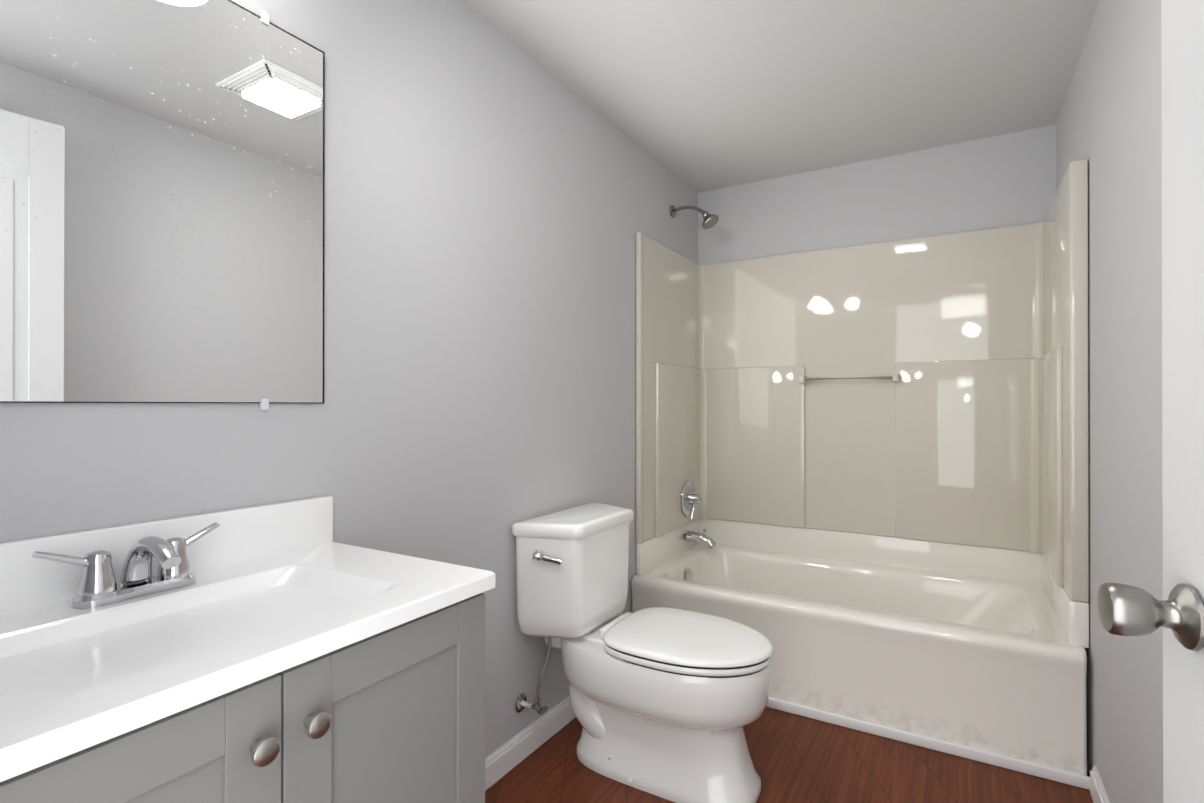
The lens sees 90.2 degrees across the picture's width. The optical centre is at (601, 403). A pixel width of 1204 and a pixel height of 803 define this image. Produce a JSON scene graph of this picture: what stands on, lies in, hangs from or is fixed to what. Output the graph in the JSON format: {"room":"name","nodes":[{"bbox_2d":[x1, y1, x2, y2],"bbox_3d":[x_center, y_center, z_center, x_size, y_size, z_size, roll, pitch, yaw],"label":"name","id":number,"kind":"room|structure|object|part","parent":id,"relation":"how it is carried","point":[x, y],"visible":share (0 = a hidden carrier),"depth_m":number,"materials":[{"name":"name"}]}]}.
{"room":"bathroom","nodes":[
{"label":"bathroom","id":0,"kind":"room"},
{"bbox_2d":[0,0,697,757],"bbox_3d":[-0.315,-0.001,1.911,0.120,2.235,3.260,0,0,31],"label":"wall","id":1,"kind":"structure","parent":0,"point":[496,200],"depth_m":1.60,"materials":[{"name":"grey paint"}]},
{"bbox_2d":[0,0,324,409],"bbox_3d":[-0.801,-0.381,0.966,0.008,0.789,0.777,0,0,31],"label":"mirror","id":2,"kind":"object","parent":1,"relation":"attached to","point":[162,201],"visible":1,"depth_m":1.03,"materials":[{"name":"clear glass"}]},
{"bbox_2d":[485,696,575,790],"bbox_3d":[-0.241,1.076,1.902,0.014,0.082,1.365,0,0,31],"label":"baseboard","id":3,"kind":"structure","parent":1,"relation":"attached to","point":[506,758],"depth_m":1.90,"materials":[{"name":"white wood"}]},
{"bbox_2d":[461,0,1098,192],"bbox_3d":[0.392,-1.169,1.494,1.764,0.100,3.260,0,0,31],"label":"ceiling","id":4,"kind":"structure","parent":0,"point":[698,96],"depth_m":2.02,"materials":[{"name":"paint"}]},
{"bbox_2d":[485,707,1092,802],"bbox_3d":[0.392,1.166,1.488,1.764,0.100,3.260,0,0,31],"label":"floor","id":5,"kind":"structure","parent":0,"point":[795,758],"depth_m":1.80,"materials":[{"name":"brown wood"}]},
{"bbox_2d":[0,496,495,802],"bbox_3d":[-0.584,0.657,0.853,0.492,0.913,0.768,0,0,31],"label":"bathroom vanity","id":6,"kind":"object","parent":5,"relation":"on","point":[288,652],"visible":0.98,"depth_m":0.85,"materials":[{"name":"grey"}]},
{"bbox_2d":[32,522,219,608],"bbox_3d":[-0.692,0.251,0.920,0.139,0.094,0.246,0,0,31],"label":"faucet","id":7,"kind":"object","parent":6,"relation":"on","point":[174,581],"depth_m":0.92,"materials":[{"name":"silver metal"}]},
{"bbox_2d":[512,502,772,802],"bbox_3d":[0.152,0.741,1.853,0.739,0.752,0.481,0,0,31],"label":"toilet","id":8,"kind":"object","parent":5,"relation":"on","point":[668,703],"visible":1,"depth_m":1.76,"materials":[{"name":"white ceramic"}]},
{"bbox_3d":[0.253,0.705,1.793,0.505,0.043,0.388,0,0,31],"label":"seat","id":9,"kind":"part","parent":8,"relation":"part of","materials":[{"name":"white plastic"}]},
{"bbox_2d":[631,159,1089,789],"bbox_3d":[0.961,0.081,2.451,1.520,2.075,0.783,0,0,31],"label":"bathtub","id":10,"kind":"object","parent":5,"relation":"on","point":[863,487],"visible":0.98,"depth_m":2.56,"materials":[{"name":"plastic"}]},
{"bbox_3d":[0.482,0.543,2.931,0.160,0.326,0.178,0,0,31],"label":"valve spout","id":11,"kind":"part","parent":10,"relation":"part of","materials":[{"name":"silver metal"}]},
{"bbox_2d":[698,124,1055,264],"bbox_3d":[1.194,0.002,2.841,1.524,2.235,0.120,0,0,31],"label":"wall","id":12,"kind":"structure","parent":0,"point":[1005,180],"depth_m":2.71,"materials":[{"name":"grey paint"}]},
{"bbox_2d":[1056,0,1162,802],"bbox_3d":[1.098,-0.003,1.071,0.120,2.235,3.260,0,0,31],"label":"wall","id":13,"kind":"structure","parent":0,"point":[1109,125],"depth_m":1.42,"materials":[{"name":"grey paint"}]},
{"bbox_2d":[1090,765,1109,802],"bbox_3d":[0.842,1.073,0.768,0.014,0.082,2.209,0,0,31],"label":"baseboard","id":14,"kind":"structure","parent":13,"relation":"attached to","point":[1098,793],"depth_m":1.65,"materials":[{"name":"white wood"}]},
{"bbox_3d":[-0.410,-0.005,0.142,1.524,2.235,0.120,0,0,31],"label":"wall","id":15,"kind":"structure","parent":0,"visible":0},
{"bbox_2d":[1161,0,1203,802],"bbox_3d":[0.414,0.092,0.228,0.035,2.018,0.783,0,0,24],"label":"door","id":16,"kind":"structure","parent":15,"relation":"in","point":[1182,43],"depth_m":0.55,"materials":[{"name":"white wood"}]},
{"bbox_2d":[1097,582,1203,650],"bbox_3d":[0.554,0.191,0.544,0.167,0.058,0.097,0,0,31],"label":"door knob","id":17,"kind":"object","parent":16,"relation":"attached to","point":[1126,610],"depth_m":0.54,"materials":[{"name":"silver metal"}]}
]}

